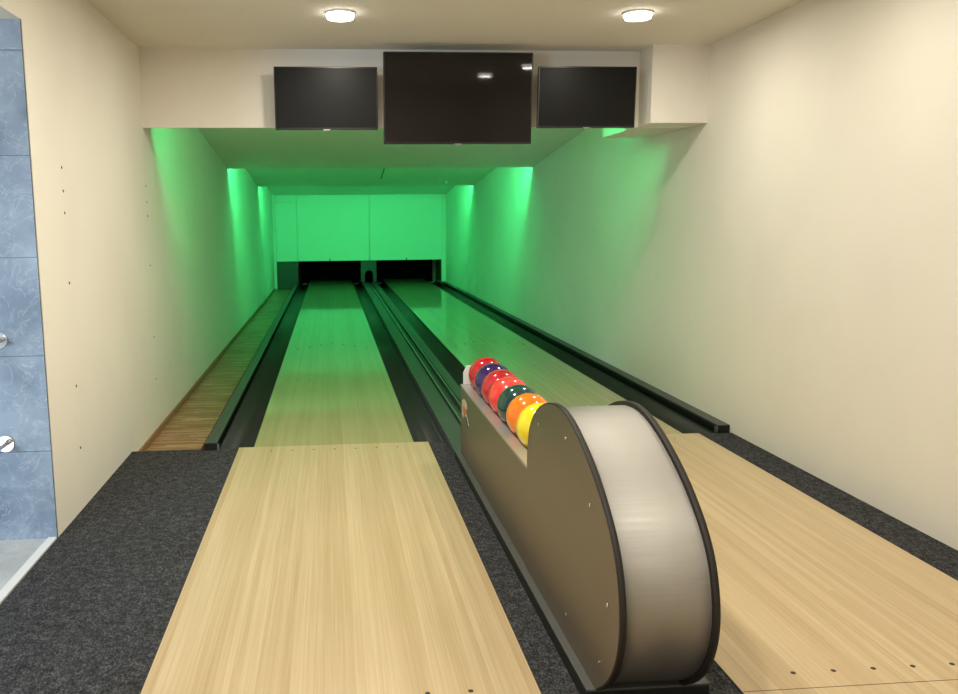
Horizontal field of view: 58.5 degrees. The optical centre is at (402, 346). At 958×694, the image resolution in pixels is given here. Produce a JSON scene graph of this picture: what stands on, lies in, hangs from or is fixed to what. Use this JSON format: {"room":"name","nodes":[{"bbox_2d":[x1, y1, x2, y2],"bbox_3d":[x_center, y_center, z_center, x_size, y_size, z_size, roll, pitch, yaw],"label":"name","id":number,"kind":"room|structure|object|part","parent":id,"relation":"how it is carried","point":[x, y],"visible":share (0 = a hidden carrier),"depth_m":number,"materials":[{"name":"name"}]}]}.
{"room":"sports facility","nodes":[
{"label":"sports facility","id":0,"kind":"room"},
{"bbox_2d":[0,539,45,589],"bbox_3d":[-2.884,1.377,1.468,2.836,0.154,4.988,-1,8,-5],"label":"floor","id":1,"kind":"structure","parent":0,"point":[13,553],"depth_m":3.84,"materials":[{"name":"tile"}]},
{"bbox_2d":[0,19,57,539],"bbox_3d":[-3.088,-0.221,3.752,2.878,2.373,0.012,-1,8,-5],"label":"tiled wall","id":2,"kind":"structure","parent":0,"point":[27,490],"depth_m":3.89,"materials":[{"name":"blue tile"}]},
{"bbox_2d":[0,332,14,451],"bbox_3d":[-1.840,0.221,3.842,0.085,0.565,0.150,-1,8,-5],"label":"knobs","id":3,"kind":"object","parent":2,"relation":"attached to","point":[7,443],"depth_m":3.94,"materials":[{"name":"silver metal"}]},
{"bbox_2d":[0,0,277,536],"bbox_3d":[-2.178,-1.133,9.384,0.102,2.960,25.600,-1,8,-5],"label":"wall","id":4,"kind":"structure","parent":0,"point":[154,254],"depth_m":5.24,"materials":[{"name":"white paint"}]},
{"bbox_2d":[0,537,56,603],"bbox_3d":[-1.562,1.080,2.857,0.041,0.014,2.388,-1,8,-5],"label":"trim","id":5,"kind":"structure","parent":4,"relation":"attached to","point":[13,582],"depth_m":3.66,"materials":[{"name":"white stone"}]},
{"bbox_2d":[139,288,275,450],"bbox_3d":[-2.387,-0.312,12.798,0.016,0.045,14.670,-1,8,-5],"label":"baseboard","id":6,"kind":"structure","parent":4,"relation":"attached to","point":[147,444],"depth_m":7.84,"materials":[{"name":"brown wood"}]},
{"bbox_2d":[272,195,276,289],"bbox_3d":[-3.003,-2.457,19.893,0.057,2.235,0.036,-1,8,-5],"label":"trim","id":7,"kind":"structure","parent":4,"relation":"attached to","point":[273,196],"depth_m":19.86,"materials":[{"name":"white paint"}]},
{"bbox_2d":[146,290,290,450],"bbox_3d":[-2.203,-0.263,12.851,0.389,0.070,14.730,-1,8,-5],"label":"floor","id":8,"kind":"structure","parent":0,"point":[192,425],"depth_m":8.01,"materials":[{"name":"brown wood"}]},
{"bbox_2d":[275,194,441,289],"bbox_3d":[-1.065,-2.559,20.474,3.897,2.230,0.912,-1,8,-5],"label":"pinsetter front","id":9,"kind":"object","parent":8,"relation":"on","point":[398,226],"visible":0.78,"depth_m":20.00,"materials":[{"name":"white"}]},
{"bbox_3d":[-2.734,-3.462,19.762,0.492,0.204,0.030,-1,8,-5],"label":"masking panel","id":10,"kind":"part","parent":9,"relation":"part of","materials":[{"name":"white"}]},
{"bbox_3d":[-2.726,-2.683,19.877,0.492,1.358,0.030,-1,8,-5],"label":"masking panel","id":11,"kind":"part","parent":9,"relation":"part of","materials":[{"name":"white"}]},
{"bbox_3d":[-2.721,-1.684,20.033,0.485,0.660,0.030,-1,8,-5],"label":"kick plate","id":12,"kind":"part","parent":9,"relation":"part of","materials":[{"name":"grey metal"}]},
{"bbox_3d":[-1.637,-2.811,19.952,1.685,1.568,0.030,-1,8,-5],"label":"masking panel","id":13,"kind":"part","parent":9,"relation":"part of","materials":[{"name":"white"}]},
{"bbox_3d":[0.059,-2.849,20.093,1.708,1.568,0.030,-1,8,-5],"label":"masking panel","id":14,"kind":"part","parent":9,"relation":"part of","materials":[{"name":"white"}]},
{"bbox_3d":[0.876,-1.898,20.762,0.012,0.520,0.865,-1,8,-5],"label":"plate","id":15,"kind":"part","parent":9,"relation":"part of","materials":[{"name":"grey metal"}]},
{"bbox_2d":[299,261,302,287],"bbox_3d":[-2.520,-1.832,20.990,0.020,0.650,1.855,-1,8,-5],"label":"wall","id":16,"kind":"structure","parent":0,"point":[300,262],"depth_m":20.47,"materials":[{"name":"black"}]},
{"bbox_2d":[285,205,434,285],"bbox_3d":[-1.187,-2.801,22.158,4.066,2.360,0.100,-1,8,-5],"label":"wall","id":17,"kind":"structure","parent":0,"point":[433,260],"depth_m":22.31,"materials":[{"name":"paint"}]},
{"bbox_2d":[267,186,453,195],"bbox_3d":[-0.849,-3.460,17.912,4.066,0.385,4.140,-1,8,-5],"label":"ceiling","id":18,"kind":"structure","parent":0,"point":[304,190],"depth_m":19.06,"materials":[{"name":"paint"}]},
{"bbox_2d":[302,260,431,282],"bbox_3d":[-0.924,-2.030,22.121,3.397,0.680,0.040,-1,8,-5],"label":"wall","id":19,"kind":"structure","parent":0,"point":[386,269],"depth_m":22.11,"materials":[{"name":"black"}]},
{"bbox_2d":[198,128,584,186],"bbox_3d":[-0.266,-2.618,11.117,4.066,0.595,9.879,-1,8,-5],"label":"ceiling","id":20,"kind":"structure","parent":0,"point":[237,148],"depth_m":10.47,"materials":[{"name":"paint"}]},
{"bbox_2d":[138,48,691,127],"bbox_3d":[0.147,-1.926,6.340,4.066,0.590,0.260,-1,8,-5],"label":"wall","id":21,"kind":"structure","parent":0,"point":[181,87],"depth_m":6.10,"materials":[{"name":"white paint"}]},
{"bbox_2d":[273,66,377,130],"bbox_3d":[-0.548,-1.759,6.071,0.722,0.437,0.214,-1,8,-5],"label":"monitor","id":22,"kind":"object","parent":21,"relation":"attached to","point":[306,98],"visible":1,"depth_m":5.97,"materials":[{"name":"black"}]},
{"bbox_2d":[383,52,532,144],"bbox_3d":[0.381,-1.768,6.115,1.058,0.634,0.282,-1,8,-5],"label":"monitor","id":23,"kind":"object","parent":21,"relation":"attached to","point":[457,98],"visible":1,"depth_m":5.99,"materials":[{"name":"black"}]},
{"bbox_2d":[536,66,636,128],"bbox_3d":[1.316,-1.808,6.214,0.716,0.436,0.234,-1,8,-5],"label":"monitor","id":24,"kind":"object","parent":21,"relation":"attached to","point":[585,97],"visible":1,"depth_m":6.11,"materials":[{"name":"black"}]},
{"bbox_2d":[87,0,804,50],"bbox_3d":[0.563,-1.508,1.444,4.266,0.080,9.586,-1,8,-5],"label":"ceiling","id":25,"kind":"structure","parent":0,"point":[519,25],"depth_m":5.34,"materials":[{"name":"paint"}]},
{"bbox_2d":[325,9,354,21],"bbox_3d":[-0.373,-1.971,5.055,0.176,0.036,0.176,-1,8,-5],"label":"recessed light","id":26,"kind":"object","parent":25,"relation":"in","point":[336,15],"visible":1,"depth_m":5.00,"materials":[{"name":"white"}]},
{"bbox_2d":[623,9,652,21],"bbox_3d":[1.417,-1.999,5.125,0.176,0.036,0.176,-1,8,-5],"label":"recessed light","id":27,"kind":"object","parent":25,"relation":"in","point":[635,15],"visible":1,"depth_m":5.07,"materials":[{"name":"white"}]},
{"bbox_2d":[0,433,957,693],"bbox_3d":[0.687,1.345,1.438,4.186,0.156,8.730,-1,8,-5],"label":"floor","id":28,"kind":"structure","parent":0,"point":[92,615],"depth_m":3.62,"materials":[{"name":"grey carpet"}]},
{"bbox_2d":[205,284,297,450],"bbox_3d":[-1.877,-0.367,12.816,0.090,0.130,14.705,-1,8,-5],"label":"gutter capping","id":29,"kind":"object","parent":28,"relation":"on","point":[220,429],"visible":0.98,"depth_m":7.46,"materials":[{"name":"grey"}]},
{"bbox_2d":[254,279,413,446],"bbox_3d":[-1.163,-0.512,13.854,1.070,0.070,16.597,-1,8,-5],"label":"lane","id":30,"kind":"object","parent":28,"relation":"on","point":[333,385],"visible":0.98,"depth_m":7.77,"materials":[{"name":"brown wood"}]},
{"bbox_2d":[139,442,541,693],"bbox_3d":[-0.149,1.178,2.102,1.262,0.013,7.230,-1,8,-5],"label":"bowling approach","id":31,"kind":"object","parent":28,"relation":"on","point":[340,568],"visible":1,"depth_m":3.40,"materials":[{"name":"brown wood"}]},
{"bbox_2d":[363,282,460,457],"bbox_3d":[-0.145,-0.390,12.772,0.347,0.142,15.080,-1,8,-5],"label":"divider","id":32,"kind":"object","parent":28,"relation":"on","point":[440,393],"visible":0.67,"depth_m":8.18,"materials":[{"name":"grey"}]},
{"bbox_3d":[-0.086,-0.453,12.752,0.011,0.002,15.050,-1,8,-5],"label":"rail","id":33,"kind":"part","parent":32,"relation":"part of","materials":[{"name":"silver metal"}]},
{"bbox_2d":[382,278,682,433],"bbox_3d":[0.698,-0.553,14.009,1.070,0.070,16.597,-1,8,-5],"label":"lane","id":34,"kind":"object","parent":28,"relation":"on","point":[467,334],"visible":0.65,"depth_m":9.96,"materials":[{"name":"brown wood"}]},
{"bbox_2d":[454,365,720,693],"bbox_3d":[0.638,0.500,3.813,0.389,0.840,2.965,-1,8,-5],"label":"ball rack","id":35,"kind":"object","parent":28,"relation":"on","point":[599,519],"visible":0.95,"depth_m":2.62,"materials":[{"name":"black"}]},
{"bbox_3d":[0.490,0.167,5.179,0.247,0.116,0.020,-1,8,-5],"label":"plate","id":36,"kind":"part","parent":35,"relation":"part of","materials":[{"name":"white plastic"}]},
{"bbox_2d":[468,357,500,388],"bbox_3d":[0.497,0.166,5.043,0.216,0.216,0.216,-1,8,-5],"label":"ball","id":37,"kind":"object","parent":35,"relation":"on","point":[480,362],"visible":0.43,"depth_m":4.99,"materials":[{"name":"red plastic"}]},
{"bbox_2d":[475,363,508,396],"bbox_3d":[0.515,0.197,4.828,0.216,0.216,0.216,2,9,17],"label":"ball","id":38,"kind":"object","parent":35,"relation":"on","point":[486,369],"visible":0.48,"depth_m":4.77,"materials":[{"name":"purple plastic"}]},
{"bbox_2d":[460,384,526,467],"bbox_3d":[0.571,0.381,4.265,0.280,0.042,1.902,-1,8,-5],"label":"tray","id":39,"kind":"object","parent":35,"relation":"on","point":[508,441],"depth_m":4.15,"materials":[{"name":"silver metal"}]},
{"bbox_3d":[0.439,0.572,4.344,0.018,0.417,1.775,-1,8,-5],"label":"panel","id":40,"kind":"part","parent":35,"relation":"part of","materials":[{"name":"brown metal"}]},
{"bbox_2d":[481,369,517,404],"bbox_3d":[0.534,0.229,4.614,0.216,0.216,0.216,2,9,20],"label":"ball","id":41,"kind":"object","parent":35,"relation":"on","point":[492,377],"visible":0.47,"depth_m":4.56,"materials":[{"name":"red plastic"}]},
{"bbox_2d":[489,376,526,414],"bbox_3d":[0.552,0.260,4.399,0.216,0.216,0.216,2,9,17],"label":"ball","id":42,"kind":"object","parent":35,"relation":"on","point":[503,383],"visible":0.48,"depth_m":4.34,"materials":[{"name":"red plastic"}]},
{"bbox_2d":[497,384,537,424],"bbox_3d":[0.571,0.291,4.185,0.216,0.216,0.216,2,9,16],"label":"ball","id":43,"kind":"object","parent":35,"relation":"on","point":[508,394],"visible":0.38,"depth_m":4.13,"materials":[{"name":"green plastic"}]},
{"bbox_2d":[506,393,547,434],"bbox_3d":[0.589,0.323,3.970,0.216,0.216,0.216,2,9,20],"label":"ball","id":44,"kind":"object","parent":35,"relation":"on","point":[522,401],"visible":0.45,"depth_m":3.91,"materials":[{"name":"orange plastic"}]},
{"bbox_2d":[516,403,544,446],"bbox_3d":[0.608,0.354,3.756,0.216,0.216,0.216,2,9,18],"label":"ball","id":45,"kind":"object","parent":35,"relation":"on","point":[524,419],"visible":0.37,"depth_m":3.71,"materials":[{"name":"yellow plastic"}]},
{"bbox_2d":[526,401,720,689],"bbox_3d":[0.694,0.601,2.903,0.290,0.775,1.132,-1,8,-5],"label":"hood","id":46,"kind":"object","parent":35,"relation":"attached to","point":[621,561],"depth_m":2.55,"materials":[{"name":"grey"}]},
{"bbox_2d":[666,433,957,693],"bbox_3d":[1.726,1.137,2.258,1.262,0.013,7.230,-1,8,-5],"label":"bowling approach","id":47,"kind":"object","parent":28,"relation":"on","point":[813,600],"visible":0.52,"depth_m":3.31,"materials":[{"name":"brown wood"}]},
{"bbox_2d":[603,44,709,137],"bbox_3d":[1.949,-1.972,6.651,0.422,0.545,1.090,-1,8,-5],"label":"wall","id":48,"kind":"structure","parent":0,"point":[673,78],"depth_m":6.13,"materials":[{"name":"white paint"}]},
{"bbox_2d":[435,0,957,550],"bbox_3d":[1.972,-1.225,9.729,0.100,2.960,25.600,-1,8,-5],"label":"wall","id":49,"kind":"structure","parent":0,"point":[782,266],"depth_m":5.10,"materials":[{"name":"white paint"}]},
{"bbox_2d":[441,194,445,280],"bbox_3d":[0.966,-2.612,20.217,0.105,2.100,0.028,-1,8,-5],"label":"trim","id":50,"kind":"structure","parent":49,"relation":"attached to","point":[443,196],"depth_m":20.20,"materials":[{"name":"white paint"}]},
{"bbox_2d":[442,281,729,432],"bbox_3d":[1.605,-0.449,13.135,0.097,0.130,14.645,-1,8,-5],"label":"gutter capping","id":51,"kind":"object","parent":49,"relation":"attached to","point":[715,425],"visible":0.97,"depth_m":7.94,"materials":[{"name":"grey"}]},
{"bbox_3d":[-0.268,-0.388,14.085,3.677,0.080,16.870,-1,8,-5],"label":"floor slab","id":52,"kind":"structure","parent":0,"visible":0},
{"bbox_2d":[220,284,308,448],"bbox_3d":[-1.782,-0.429,13.442,0.231,0.067,15.868,-1,8,-5],"label":"gutter","id":53,"kind":"object","parent":52,"relation":"on","point":[243,431],"visible":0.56,"depth_m":7.93,"materials":[{"name":"grey plastic"}]},
{"bbox_2d":[353,282,444,441],"bbox_3d":[-0.492,-0.457,13.550,0.210,0.067,15.868,-1,8,-5],"label":"gutter","id":54,"kind":"object","parent":52,"relation":"on","point":[422,427],"visible":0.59,"depth_m":8.07,"materials":[{"name":"grey plastic"}]},
{"bbox_2d":[375,282,471,387],"bbox_3d":[0.079,-0.470,13.597,0.231,0.067,15.868,-1,8,-5],"label":"gutter","id":55,"kind":"object","parent":52,"relation":"on","point":[445,358],"visible":0.47,"depth_m":10.96,"materials":[{"name":"grey plastic"}]},
{"bbox_2d":[431,281,713,433],"bbox_3d":[1.389,-0.499,13.706,0.250,0.067,15.868,-1,8,-5],"label":"gutter","id":56,"kind":"object","parent":52,"relation":"on","point":[672,418],"visible":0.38,"depth_m":8.33,"materials":[{"name":"grey plastic"}]}
]}

